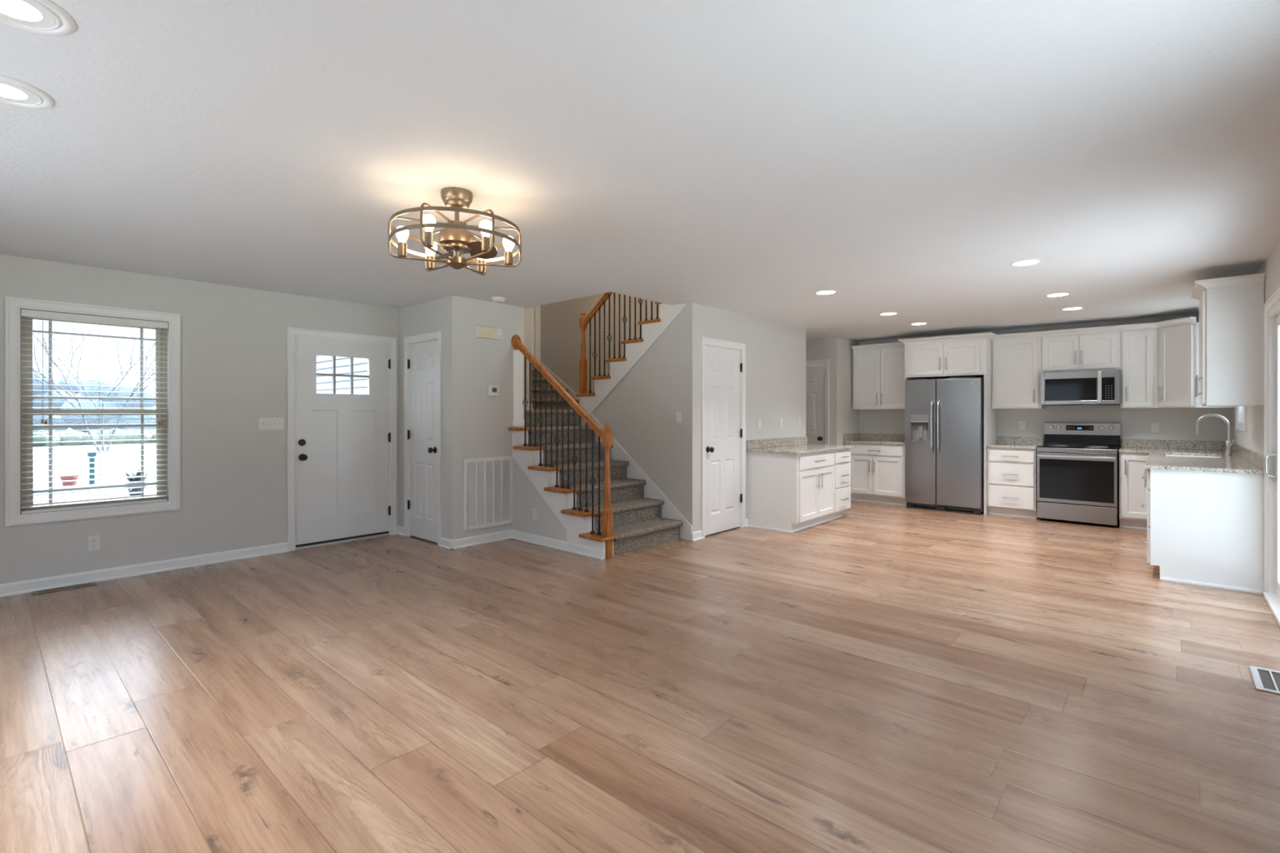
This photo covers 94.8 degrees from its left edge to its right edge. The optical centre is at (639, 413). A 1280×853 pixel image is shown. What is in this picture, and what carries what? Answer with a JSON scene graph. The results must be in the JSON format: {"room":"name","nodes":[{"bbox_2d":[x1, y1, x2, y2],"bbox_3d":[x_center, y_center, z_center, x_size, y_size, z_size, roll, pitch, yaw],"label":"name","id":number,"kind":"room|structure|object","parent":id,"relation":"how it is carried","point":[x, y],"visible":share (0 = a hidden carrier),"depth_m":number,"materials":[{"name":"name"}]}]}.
{"room":"living room","nodes":[
{"label":"living room","id":0,"kind":"room"},
{"bbox_2d":[0,253,399,584],"bbox_3d":[-3.871,0.085,5.115,0.150,2.450,5.170,0,0,42],"label":"wall","id":1,"kind":"structure","parent":0,"point":[233,340],"depth_m":5.11,"materials":[{"name":"grey paint"}]},
{"bbox_2d":[4,296,180,526],"bbox_3d":[-4.277,-0.015,4.648,0.168,1.650,1.004,0,0,42],"label":"window","id":2,"kind":"structure","parent":1,"relation":"in","point":[14,331],"depth_m":4.50,"materials":[{"name":"white paint"}]},
{"bbox_2d":[20,309,168,514],"bbox_3d":[-4.244,-0.014,4.619,0.071,1.496,0.848,0,0,42],"label":"window blind","id":3,"kind":"object","parent":2,"relation":"attached to","point":[24,313],"visible":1,"depth_m":4.59,"materials":[{"name":"white plastic"}]},
{"bbox_2d":[88,535,100,551],"bbox_3d":[-4.245,1.010,4.577,0.008,0.115,0.070,0,0,42],"label":"power outlet","id":4,"kind":"object","parent":1,"relation":"attached to","point":[94,542],"visible":1,"depth_m":4.58,"materials":[{"name":"white plastic"}]},
{"bbox_2d":[0,542,288,597],"bbox_3d":[-4.433,1.266,4.355,0.026,0.088,3.287,0,0,42],"label":"baseboard","id":5,"kind":"structure","parent":1,"relation":"attached to","point":[42,584],"depth_m":4.75,"materials":[{"name":"white paint"}]},
{"bbox_2d":[258,417,284,430],"bbox_3d":[-3.433,0.099,5.478,0.020,0.109,0.201,0,0,42],"label":"light switch","id":6,"kind":"object","parent":1,"relation":"attached to","point":[264,424],"visible":1,"depth_m":5.47,"materials":[{"name":"white plastic"}]},
{"bbox_2d":[287,327,396,551],"bbox_3d":[-3.030,0.246,6.012,0.209,2.128,1.061,0,0,42],"label":"door","id":7,"kind":"structure","parent":1,"relation":"in","point":[342,448],"depth_m":5.95,"materials":[{"name":"white paint"}]},
{"bbox_2d":[399,297,446,537],"bbox_3d":[-2.220,0.085,6.122,0.970,2.450,0.110,0,0,42],"label":"wall","id":8,"kind":"structure","parent":0,"point":[428,317],"depth_m":6.04,"materials":[{"name":"grey paint"}]},
{"bbox_2d":[404,330,441,546],"bbox_3d":[-2.222,0.248,6.082,0.734,2.124,0.171,0,0,42],"label":"door","id":9,"kind":"structure","parent":8,"relation":"in","point":[423,352],"depth_m":6.09,"materials":[{"name":"white paint"}]},
{"bbox_2d":[439,537,453,550],"bbox_3d":[-1.888,1.266,5.734,0.229,0.088,0.026,0,0,42],"label":"baseboard","id":10,"kind":"structure","parent":8,"relation":"attached to","point":[444,542],"depth_m":5.73,"materials":[{"name":"white paint"}]},
{"bbox_2d":[446,295,524,539],"bbox_3d":[-1.570,0.085,6.040,0.110,2.450,0.855,0,0,42],"label":"wall","id":11,"kind":"structure","parent":0,"point":[478,424],"depth_m":5.86,"materials":[{"name":"grey paint"}]},
{"bbox_2d":[449,529,511,550],"bbox_3d":[-1.581,1.266,5.925,0.026,0.088,0.721,0,0,42],"label":"baseboard","id":12,"kind":"structure","parent":11,"relation":"attached to","point":[504,535],"depth_m":5.91,"materials":[{"name":"white paint"}]},
{"bbox_2d":[475,325,496,339],"bbox_3d":[-1.554,-0.815,5.937,0.050,0.116,0.210,0,0,42],"label":"door chime","id":13,"kind":"object","parent":11,"relation":"attached to","point":[485,332],"visible":1,"depth_m":5.90,"materials":[{"name":"beige plastic"}]},
{"bbox_2d":[463,455,512,530],"bbox_3d":[-1.535,0.800,5.987,0.012,0.710,0.580,0,0,42],"label":"air vent","id":14,"kind":"object","parent":11,"relation":"in","point":[487,481],"visible":1,"depth_m":5.97,"materials":[{"name":"white metal"}]},
{"bbox_2d":[488,385,499,396],"bbox_3d":[-1.494,-0.227,6.023,0.024,0.114,0.140,0,0,42],"label":"thermostat","id":15,"kind":"object","parent":11,"relation":"attached to","point":[493,391],"visible":1,"depth_m":6.01,"materials":[{"name":"white plastic"}]},
{"bbox_2d":[495,328,502,339],"bbox_3d":[-1.458,-0.817,6.059,0.029,0.108,0.080,0,0,42],"label":"sensor","id":16,"kind":"object","parent":11,"relation":"attached to","point":[499,331],"visible":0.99,"depth_m":6.05,"materials":[{"name":"white plastic"}]},
{"bbox_2d":[512,350,523,419],"bbox_3d":[-1.296,-0.302,6.254,0.011,0.735,0.125,0,0,42],"label":"trim","id":17,"kind":"structure","parent":11,"relation":"attached to","point":[517,357],"depth_m":6.25,"materials":[{"name":"white paint"}]},
{"bbox_2d":[511,419,524,426],"bbox_3d":[-1.292,0.104,6.250,0.021,0.080,0.152,0,0,42],"label":"trim","id":18,"kind":"structure","parent":11,"relation":"attached to","point":[515,423],"depth_m":6.23,"materials":[{"name":"white paint"}]},
{"bbox_2d":[524,306,531,403],"bbox_3d":[-1.531,-1.265,7.906,0.100,5.150,2.110,0,0,42],"label":"wall","id":19,"kind":"structure","parent":0,"point":[527,312],"depth_m":7.87,"materials":[{"name":"paint"}]},
{"bbox_2d":[531,306,533,355],"bbox_3d":[-2.236,-1.665,10.179,2.500,3.550,4.200,0,0,42],"label":"wall","id":20,"kind":"structure","parent":0,"point":[532,308],"depth_m":11.96,"materials":[{"name":"grey paint"}]},
{"bbox_2d":[533,305,540,368],"bbox_3d":[-1.570,-1.967,9.222,0.029,2.846,0.200,0,0,42],"label":"trim","id":21,"kind":"structure","parent":20,"relation":"attached to","point":[536,308],"depth_m":9.17,"materials":[{"name":"white paint"}]},
{"bbox_2d":[511,457,566,541],"bbox_3d":[-0.994,0.875,5.947,0.872,0.870,0.086,0,0,42],"label":"wall","id":22,"kind":"structure","parent":0,"point":[526,497],"depth_m":6.00,"materials":[{"name":"grey paint"}]},
{"bbox_2d":[511,529,603,559],"bbox_3d":[-0.844,1.267,5.738,1.375,0.086,0.026,0,0,42],"label":"baseboard","id":23,"kind":"structure","parent":22,"relation":"attached to","point":[563,545],"depth_m":5.69,"materials":[{"name":"white paint"}]},
{"bbox_2d":[540,292,659,393],"bbox_3d":[-0.164,-1.265,8.033,3.650,5.150,0.100,0,0,42],"label":"wall","id":24,"kind":"structure","parent":0,"point":[560,331],"depth_m":8.63,"materials":[{"name":"paint"}]},
{"bbox_2d":[531,362,578,409],"bbox_3d":[-2.328,-0.514,9.297,3.138,0.980,0.897,0,0,42],"label":"staircase","id":25,"kind":"structure","parent":24,"relation":"attached to","point":[573,394],"depth_m":8.53,"materials":[{"name":"carpet"}]},
{"bbox_2d":[0,500,1279,852],"bbox_3d":[0.519,1.360,4.827,7.060,0.100,10.890,0,0,42],"label":"floor","id":26,"kind":"structure","parent":0,"point":[875,677],"depth_m":2.67,"materials":[{"name":"brown wood"}]},
{"bbox_2d":[31,582,97,595],"bbox_3d":[-4.297,1.307,4.399,0.108,0.006,0.344,0,0,42],"label":"floor vent","id":27,"kind":"object","parent":26,"relation":"in","point":[91,584],"visible":1,"depth_m":4.39,"materials":[{"name":"beige metal"}]},
{"bbox_2d":[508,409,692,559],"bbox_3d":[-0.559,0.587,6.870,2.725,1.447,2.155,0,0,42],"label":"staircase","id":28,"kind":"structure","parent":26,"relation":"on","point":[643,517],"depth_m":6.06,"materials":[{"name":"carpet"}]},
{"bbox_2d":[511,334,613,559],"bbox_3d":[-0.797,0.237,5.778,1.391,2.145,0.123,0,0,42],"label":"stair railing","id":29,"kind":"object","parent":28,"relation":"on","point":[606,435],"visible":1,"depth_m":5.62,"materials":[{"name":"brown wood"}]},
{"bbox_2d":[576,301,686,415],"bbox_3d":[0.171,-0.690,6.991,1.662,1.419,1.003,0,0,42],"label":"staircase","id":30,"kind":"structure","parent":28,"relation":"on","point":[651,330],"depth_m":6.61,"materials":[{"name":"wood"}]},
{"bbox_2d":[579,292,658,393],"bbox_3d":[-0.159,-1.237,6.710,1.520,1.990,0.074,0,0,42],"label":"stair railing","id":31,"kind":"object","parent":30,"relation":"on","point":[584,321],"visible":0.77,"depth_m":6.99,"materials":[{"name":"brown wood"}]},
{"bbox_2d":[746,450,834,533],"bbox_3d":[1.808,0.875,6.955,0.684,0.870,0.961,0,0,42],"label":"base cabinet","id":32,"kind":"object","parent":26,"relation":"on","point":[790,493],"visible":0.98,"depth_m":6.65,"materials":[{"name":"white paint"}]},
{"bbox_2d":[746,436,853,453],"bbox_3d":[1.983,0.375,7.164,0.666,0.130,1.530,0,0,42],"label":"countertop","id":33,"kind":"structure","parent":32,"relation":"on","point":[796,445],"depth_m":7.07,"materials":[{"name":"stone"}]},
{"bbox_2d":[827,448,850,520],"bbox_3d":[2.293,0.875,7.497,0.684,0.870,0.493,0,0,42],"label":"base cabinet","id":34,"kind":"object","parent":26,"relation":"on","point":[842,465],"visible":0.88,"depth_m":7.27,"materials":[{"name":"white paint"}]},
{"bbox_2d":[844,442,904,505],"bbox_3d":[3.591,0.875,8.786,0.870,0.870,0.641,0,0,42],"label":"base cabinet","id":35,"kind":"object","parent":26,"relation":"on","point":[877,470],"visible":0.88,"depth_m":8.54,"materials":[{"name":"white paint"}]},
{"bbox_2d":[843,432,904,444],"bbox_3d":[3.596,0.375,8.800,0.890,0.130,0.620,0,0,42],"label":"countertop","id":36,"kind":"structure","parent":35,"relation":"on","point":[875,438],"depth_m":8.98,"materials":[{"name":"stone"}]},
{"bbox_2d":[905,377,983,515],"bbox_3d":[4.237,0.417,8.099,0.930,1.785,0.756,0,0,42],"label":"refrigerator","id":37,"kind":"object","parent":26,"relation":"on","point":[944,417],"visible":0.98,"depth_m":7.85,"materials":[{"name":"grey metal"}]},
{"bbox_2d":[986,447,1038,519],"bbox_3d":[4.870,0.875,7.644,0.532,0.870,0.641,0,0,42],"label":"base cabinet","id":38,"kind":"object","parent":26,"relation":"on","point":[1011,473],"visible":0.96,"depth_m":7.43,"materials":[{"name":"white paint"}]},
{"bbox_2d":[986,435,1044,448],"bbox_3d":[4.881,0.375,7.652,0.538,0.130,0.620,0,0,42],"label":"countertop","id":39,"kind":"structure","parent":38,"relation":"on","point":[1002,442],"depth_m":7.79,"materials":[{"name":"stone"}]},
{"bbox_2d":[1036,422,1120,525],"bbox_3d":[5.339,0.695,7.167,0.770,1.161,0.693,0,0,42],"label":"range oven","id":40,"kind":"object","parent":26,"relation":"on","point":[1077,464],"visible":1,"depth_m":7.00,"materials":[{"name":"silver metal"}]},
{"bbox_2d":[1036,444,1119,449],"bbox_3d":[5.334,0.404,7.162,0.766,0.015,0.572,0,0,42],"label":"cooktop","id":41,"kind":"object","parent":40,"relation":"in","point":[1044,446],"depth_m":7.11,"materials":[{"name":"black glass"}]},
{"bbox_2d":[1119,452,1149,529],"bbox_3d":[5.776,0.875,6.834,0.305,0.870,0.641,0,0,42],"label":"base cabinet","id":42,"kind":"object","parent":26,"relation":"on","point":[1132,491],"visible":0.65,"depth_m":6.66,"materials":[{"name":"white paint"}]},
{"bbox_2d":[1144,454,1217,488],"bbox_3d":[5.193,0.875,5.518,0.688,0.870,1.790,0,0,42],"label":"base cabinet","id":43,"kind":"object","parent":26,"relation":"on","point":[1146,469],"visible":0.09,"depth_m":5.99,"materials":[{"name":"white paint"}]},
{"bbox_2d":[1118,439,1264,474],"bbox_3d":[5.201,0.375,5.711,0.950,0.130,3.088,0,0,42],"label":"countertop","id":44,"kind":"structure","parent":43,"relation":"on","point":[1244,460],"depth_m":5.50,"materials":[{"name":"stone"}]},
{"bbox_2d":[1118,447,1151,453],"bbox_3d":[5.772,0.426,6.855,0.276,0.028,0.620,0,0,42],"label":"countertop","id":45,"kind":"structure","parent":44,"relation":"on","point":[1122,449],"depth_m":6.69,"materials":[{"name":"stone"}]},
{"bbox_2d":[1194,413,1235,456],"bbox_3d":[5.619,0.207,5.759,0.280,0.410,0.077,0,0,42],"label":"kitchen faucet","id":46,"kind":"object","parent":44,"relation":"on","point":[1228,443],"visible":1,"depth_m":5.70,"materials":[{"name":"silver metal"}]},
{"bbox_2d":[1141,468,1263,594],"bbox_3d":[4.433,0.875,4.661,0.697,0.870,0.482,0,0,42],"label":"base cabinet","id":47,"kind":"object","parent":26,"relation":"on","point":[1148,477],"depth_m":4.47,"materials":[{"name":"white paint"}]},
{"bbox_2d":[1248,665,1279,694],"bbox_3d":[3.091,1.306,2.870,0.148,0.007,0.344,0,0,42],"label":"floor vent","id":48,"kind":"object","parent":26,"relation":"in","point":[1267,680],"visible":1,"depth_m":2.89,"materials":[{"name":"metal"}]},
{"bbox_2d":[0,0,1279,341],"bbox_3d":[0.519,-1.265,4.827,7.060,0.250,10.890,0,0,42],"label":"ceiling","id":49,"kind":"structure","parent":0,"point":[756,158],"depth_m":2.52,"materials":[{"name":"white paint"}]},
{"bbox_2d":[0,74,54,108],"bbox_3d":[-2.240,-1.136,2.071,0.255,0.006,0.255,0,0,42],"label":"recessed light","id":50,"kind":"object","parent":49,"relation":"in","point":[14,92],"visible":1,"depth_m":2.10,"materials":[{"name":"white paint"}]},
{"bbox_2d":[0,83,27,99],"bbox_3d":[-2.240,-1.137,2.071,0.156,0.003,0.156,0,0,42],"label":"diffuser","id":51,"kind":"object","parent":50,"relation":"attached to","point":[7,91],"depth_m":2.08,"materials":[{"name":"white plastic"}]},
{"bbox_2d":[0,0,75,35],"bbox_3d":[-1.755,-1.136,1.646,0.255,0.006,0.255,0,0,42],"label":"recessed light","id":52,"kind":"object","parent":49,"relation":"in","point":[45,17],"visible":1,"depth_m":1.69,"materials":[{"name":"white paint"}]},
{"bbox_2d":[0,0,42,21],"bbox_3d":[-1.755,-1.137,1.646,0.156,0.003,0.156,0,0,42],"label":"diffuser","id":53,"kind":"object","parent":52,"relation":"attached to","point":[10,10],"depth_m":1.66,"materials":[{"name":"white plastic"}]},
{"bbox_2d":[387,186,521,275],"bbox_3d":[-0.945,-0.942,3.039,0.653,0.396,0.641,0,0,42],"label":"ceiling fan","id":54,"kind":"object","parent":49,"relation":"hanging from","point":[455,239],"visible":1,"depth_m":2.97,"materials":[{"name":"brown metal"}]},
{"bbox_2d":[395,226,408,257],"bbox_3d":[-1.194,-0.863,2.957,0.061,0.154,0.061,0,0,42],"label":"bulb","id":55,"kind":"object","parent":54,"relation":"attached to","point":[402,236],"depth_m":2.94,"materials":[{"name":"white glass"}]},
{"bbox_2d":[422,213,435,247],"bbox_3d":[-0.999,-0.863,2.783,0.061,0.154,0.061,0,0,42],"label":"bulb","id":56,"kind":"object","parent":54,"relation":"attached to","point":[428,240],"depth_m":2.76,"materials":[{"name":"white glass"}]},
{"bbox_2d":[425,243,436,269],"bbox_3d":[-1.141,-0.863,3.213,0.061,0.154,0.061,0,0,42],"label":"socket","id":57,"kind":"object","parent":54,"relation":"attached to","point":[430,265],"depth_m":3.20,"materials":[{"name":"brown metal"}]},
{"bbox_2d":[476,257,484,273],"bbox_3d":[-0.892,-0.863,3.296,0.061,0.154,0.061,0,0,42],"label":"socket","id":58,"kind":"object","parent":54,"relation":"attached to","point":[480,268],"depth_m":3.28,"materials":[{"name":"brown metal"}]},
{"bbox_2d":[479,219,491,252],"bbox_3d":[-0.750,-0.863,2.865,0.061,0.154,0.061,0,0,42],"label":"bulb","id":59,"kind":"object","parent":54,"relation":"attached to","point":[486,241],"depth_m":2.85,"materials":[{"name":"white glass"}]},
{"bbox_2d":[502,235,514,265],"bbox_3d":[-0.697,-0.863,3.121,0.061,0.154,0.061,0,0,42],"label":"bulb","id":60,"kind":"object","parent":54,"relation":"attached to","point":[508,245],"depth_m":3.10,"materials":[{"name":"white glass"}]},
{"bbox_2d":[491,296,505,302],"bbox_3d":[-1.395,-1.119,5.807,0.135,0.041,0.135,0,0,42],"label":"smoke detector","id":61,"kind":"object","parent":49,"relation":"attached to","point":[495,299],"visible":1,"depth_m":5.76,"materials":[{"name":"white plastic"}]},
{"bbox_2d":[815,289,835,294],"bbox_3d":[1.745,-1.136,5.527,0.187,0.006,0.187,0,0,42],"label":"recessed light","id":62,"kind":"object","parent":49,"relation":"in","point":[826,291],"visible":1,"depth_m":5.53,"materials":[{"name":"white paint"}]},
{"bbox_2d":[817,290,835,293],"bbox_3d":[1.745,-1.137,5.527,0.164,0.003,0.164,0,0,42],"label":"diffuser","id":63,"kind":"object","parent":62,"relation":"attached to","point":[820,291],"depth_m":5.52,"materials":[{"name":"white plastic"}]},
{"bbox_2d":[1010,258,1040,266],"bbox_3d":[2.909,-1.136,4.439,0.187,0.006,0.187,0,0,42],"label":"recessed light","id":64,"kind":"object","parent":49,"relation":"in","point":[1024,262],"visible":1,"depth_m":4.43,"materials":[{"name":"white paint"}]},
{"bbox_2d":[1013,260,1038,265],"bbox_3d":[2.909,-1.137,4.439,0.164,0.003,0.164,0,0,42],"label":"diffuser","id":65,"kind":"object","parent":64,"relation":"attached to","point":[1020,262],"depth_m":4.43,"materials":[{"name":"white plastic"}]},
{"bbox_2d":[1045,292,1070,297],"bbox_3d":[4.003,-1.136,5.638,0.187,0.006,0.187,0,0,42],"label":"recessed light","id":66,"kind":"object","parent":49,"relation":"in","point":[1061,294],"visible":1,"depth_m":5.64,"materials":[{"name":"white paint"}]},
{"bbox_2d":[1047,293,1067,296],"bbox_3d":[4.003,-1.137,5.638,0.164,0.003,0.164,0,0,42],"label":"diffuser","id":67,"kind":"object","parent":66,"relation":"attached to","point":[1054,294],"depth_m":5.64,"materials":[{"name":"white plastic"}]},
{"bbox_2d":[591,302,698,532],"bbox_3d":[-0.048,0.085,6.647,1.670,2.450,0.110,0,0,42],"label":"wall","id":68,"kind":"structure","parent":0,"point":[641,410],"depth_m":6.26,"materials":[{"name":"grey paint"}]},
{"bbox_2d":[675,412,681,422],"bbox_3d":[0.403,0.042,6.158,0.070,0.115,0.020,0,0,42],"label":"light switch","id":69,"kind":"object","parent":68,"relation":"attached to","point":[678,415],"visible":1,"depth_m":6.16,"materials":[{"name":"white plastic"}]},
{"bbox_2d":[698,304,858,530],"bbox_3d":[2.000,0.085,7.768,0.110,2.450,4.290,0,0,42],"label":"wall","id":70,"kind":"structure","parent":0,"point":[775,352],"depth_m":7.38,"materials":[{"name":"grey paint"}]},
{"bbox_2d":[691,530,702,541],"bbox_3d":[0.593,1.266,6.092,0.026,0.088,0.165,0,0,42],"label":"baseboard","id":71,"kind":"structure","parent":70,"relation":"attached to","point":[696,535],"depth_m":6.08,"materials":[{"name":"white paint"}]},
{"bbox_2d":[701,337,746,538],"bbox_3d":[0.906,0.254,6.498,0.171,2.112,0.851,0,0,42],"label":"door","id":72,"kind":"structure","parent":70,"relation":"in","point":[723,362],"depth_m":6.49,"materials":[{"name":"white paint"}]},
{"bbox_2d":[746,436,807,448],"bbox_3d":[1.748,0.361,7.385,0.020,0.102,1.513,0,0,42],"label":"backsplash","id":73,"kind":"structure","parent":70,"relation":"attached to","point":[757,443],"depth_m":7.30,"materials":[{"name":"stone"}]},
{"bbox_2d":[843,432,860,440],"bbox_3d":[3.275,0.361,9.095,0.020,0.102,0.608,0,0,42],"label":"backsplash","id":74,"kind":"structure","parent":70,"relation":"attached to","point":[846,437],"depth_m":9.04,"materials":[{"name":"stone"}]},
{"bbox_2d":[805,337,829,360],"bbox_3d":[2.191,0.085,9.422,1.810,2.450,0.110,0,0,42],"label":"wall","id":75,"kind":"structure","parent":0,"point":[816,348],"depth_m":8.90,"materials":[{"name":"grey paint"}]},
{"bbox_2d":[805,359,829,444],"bbox_3d":[2.491,0.252,9.113,0.934,2.117,0.171,0,0,42],"label":"door","id":76,"kind":"structure","parent":75,"relation":"in","point":[817,371],"depth_m":8.92,"materials":[{"name":"white paint"}]},
{"bbox_2d":[858,313,1231,447],"bbox_3d":[5.076,0.085,7.976,4.420,2.450,0.120,0,0,42],"label":"wall","id":77,"kind":"structure","parent":0,"point":[1175,424],"depth_m":7.31,"materials":[{"name":"grey paint"}]},
{"bbox_2d":[850,342,904,409],"bbox_3d":[3.688,-0.548,8.884,0.870,0.973,0.375,0,0,42],"label":"upper cabinet","id":78,"kind":"object","parent":77,"relation":"attached to","point":[878,369],"visible":0.8,"depth_m":8.80,"materials":[{"name":"white paint"}]},
{"bbox_2d":[859,433,904,440],"bbox_3d":[3.804,0.361,9.017,0.868,0.102,0.020,0,0,42],"label":"backsplash","id":79,"kind":"structure","parent":77,"relation":"attached to","point":[892,437],"depth_m":9.06,"materials":[{"name":"stone"}]},
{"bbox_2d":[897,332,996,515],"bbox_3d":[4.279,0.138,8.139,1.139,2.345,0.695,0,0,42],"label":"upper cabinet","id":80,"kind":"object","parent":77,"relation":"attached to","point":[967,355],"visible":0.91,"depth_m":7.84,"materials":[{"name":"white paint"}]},
{"bbox_2d":[991,331,1044,408],"bbox_3d":[4.969,-0.548,7.740,0.552,0.973,0.375,0,0,42],"label":"upper cabinet","id":81,"kind":"object","parent":77,"relation":"attached to","point":[1016,357],"visible":0.95,"depth_m":7.64,"materials":[{"name":"white paint"}]},
{"bbox_2d":[996,435,1044,444],"bbox_3d":[5.081,0.361,7.875,0.538,0.102,0.020,0,0,42],"label":"backsplash","id":82,"kind":"structure","parent":77,"relation":"attached to","point":[1000,439],"depth_m":7.86,"materials":[{"name":"stone"}]},
{"bbox_2d":[1018,421,1025,429],"bbox_3d":[5.104,0.160,7.865,0.070,0.115,0.009,0,0,42],"label":"power outlet","id":83,"kind":"object","parent":77,"relation":"attached to","point":[1021,424],"visible":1,"depth_m":7.86,"materials":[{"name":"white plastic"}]},
{"bbox_2d":[1040,324,1119,373],"bbox_3d":[5.464,-0.776,7.298,0.772,0.517,0.375,0,0,42],"label":"upper cabinet","id":84,"kind":"object","parent":77,"relation":"attached to","point":[1088,348],"visible":0.93,"depth_m":7.17,"materials":[{"name":"white paint"}]},
{"bbox_2d":[1040,369,1119,405],"bbox_3d":[5.440,-0.308,7.269,0.768,0.413,0.440,0,0,42],"label":"microwave","id":85,"kind":"object","parent":84,"relation":"attached to","point":[1081,388],"visible":1,"depth_m":7.12,"materials":[{"name":"grey metal"}]},
{"bbox_2d":[1120,322,1158,408],"bbox_3d":[5.878,-0.548,6.928,0.338,0.973,0.375,0,0,42],"label":"upper cabinet","id":86,"kind":"object","parent":77,"relation":"attached to","point":[1139,343],"visible":0.92,"depth_m":6.82,"materials":[{"name":"white paint"}]},
{"bbox_2d":[1151,422,1159,432],"bbox_3d":[6.103,0.170,6.972,0.070,0.115,0.009,0,0,42],"label":"power outlet","id":87,"kind":"object","parent":77,"relation":"attached to","point":[1154,426],"visible":1,"depth_m":6.97,"materials":[{"name":"white plastic"}]},
{"bbox_2d":[1121,439,1225,450],"bbox_3d":[6.215,0.361,6.862,0.928,0.102,0.020,0,0,42],"label":"backsplash","id":88,"kind":"structure","parent":77,"relation":"attached to","point":[1140,443],"depth_m":6.84,"materials":[{"name":"stone"}]},
{"bbox_2d":[1155,316,1235,408],"bbox_3d":[6.119,-0.548,6.519,0.658,0.973,0.658,0,0,42],"label":"upper cabinet","id":89,"kind":"object","parent":77,"relation":"attached to","point":[1179,338],"visible":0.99,"depth_m":6.48,"materials":[{"name":"white paint"}]},
{"bbox_2d":[1231,237,1279,454],"bbox_3d":[3.101,0.085,2.540,0.140,2.450,10.620,0,0,42],"label":"wall","id":90,"kind":"structure","parent":0,"point":[1271,265],"depth_m":4.57,"materials":[{"name":"grey paint"}]},
{"bbox_2d":[1191,272,1265,406],"bbox_3d":[4.742,-0.548,4.770,0.377,0.973,0.827,0,0,42],"label":"upper cabinet","id":91,"kind":"object","parent":90,"relation":"attached to","point":[1231,308],"visible":0.99,"depth_m":4.50,"materials":[{"name":"white paint"}]},
{"bbox_2d":[1235,406,1247,431],"bbox_3d":[5.853,-0.345,5.633,0.158,1.014,0.924,0,0,42],"label":"window","id":92,"kind":"structure","parent":90,"relation":"in","point":[1241,411],"depth_m":5.94,"materials":[{"name":"white glass"}]},
{"bbox_2d":[1231,442,1263,470],"bbox_3d":[5.558,0.361,5.412,0.020,0.102,3.058,0,0,42],"label":"backsplash","id":93,"kind":"structure","parent":90,"relation":"attached to","point":[1255,458],"depth_m":4.99,"materials":[{"name":"stone"}]},
{"bbox_2d":[1262,286,1279,626],"bbox_3d":[3.887,0.261,3.440,0.173,2.105,2.074,0,0,42],"label":"door","id":94,"kind":"structure","parent":90,"relation":"in","point":[1272,306],"depth_m":4.17,"materials":[{"name":"white paint"}]},
{"label":"outside","id":95,"kind":"structure","parent":0,"visible":0},
{"bbox_2d":[32,427,156,503],"bbox_3d":[-54.573,1.960,48.770,133.620,0.200,120.000,0,0,42],"label":"ground","id":96,"kind":"structure","parent":95,"point":[132,447],"depth_m":20.32,"materials":[{"name":"white snow"}]},
{"bbox_2d":[32,364,85,430],"bbox_3d":[-47.223,-1.069,45.760,3.666,5.859,6.137,0,0,42],"label":"evergreen tree","id":97,"kind":"object","parent":96,"relation":"on","point":[54,370],"visible":0.23,"depth_m":45.78,"materials":[{"name":"grey plant"}]},
{"bbox_2d":[59,475,79,486],"bbox_3d":[-14.649,1.722,15.108,0.353,0.275,0.353,0,0,42],"label":"clay pot","id":98,"kind":"object","parent":96,"relation":"on","point":[70,477],"visible":0.56,"depth_m":15.00,"materials":[{"name":"ceramic"}]},
{"bbox_2d":[87,453,96,484],"bbox_3d":[-14.421,1.440,15.484,0.160,0.840,0.160,0,0,42],"label":"post","id":99,"kind":"object","parent":96,"relation":"on","point":[90,455],"visible":0.73,"depth_m":15.45,"materials":[{"name":"paint"}]},
{"bbox_2d":[32,321,155,453],"bbox_3d":[-25.139,-1.551,27.344,4.686,6.859,7.973,0,0,23],"label":"bare tree","id":100,"kind":"object","parent":96,"relation":"on","point":[33,335],"visible":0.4,"depth_m":27.82,"materials":[{"name":"grey plant"}]},
{"bbox_2d":[32,428,155,446],"bbox_3d":[-31.648,1.510,36.602,2.022,1.199,37.714,0,0,42],"label":"hedgerow","id":101,"kind":"object","parent":96,"relation":"on","point":[153,431],"visible":0.15,"depth_m":34.69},
{"bbox_2d":[60,374,155,432],"bbox_3d":[-40.666,-0.410,45.837,3.791,5.132,6.338,0,0,42],"label":"evergreen tree","id":102,"kind":"object","parent":96,"relation":"on","point":[93,377],"visible":0.33,"depth_m":44.49,"materials":[{"name":"grey plant"}]},
{"bbox_2d":[108,468,154,496],"bbox_3d":[-11.119,1.535,12.932,0.918,0.650,0.831,0,0,42],"label":"potted plant","id":103,"kind":"object","parent":96,"relation":"on","point":[134,479],"visible":0.35,"depth_m":12.85,"materials":[{"name":"green plant"}]},
{"bbox_2d":[316,355,367,394],"bbox_3d":[-5.429,-0.940,9.224,7.610,5.600,0.080,0,0,42],"label":"wall","id":104,"kind":"structure","parent":96,"relation":"on","point":[324,363],"depth_m":7.93,"materials":[{"name":"plastic"}]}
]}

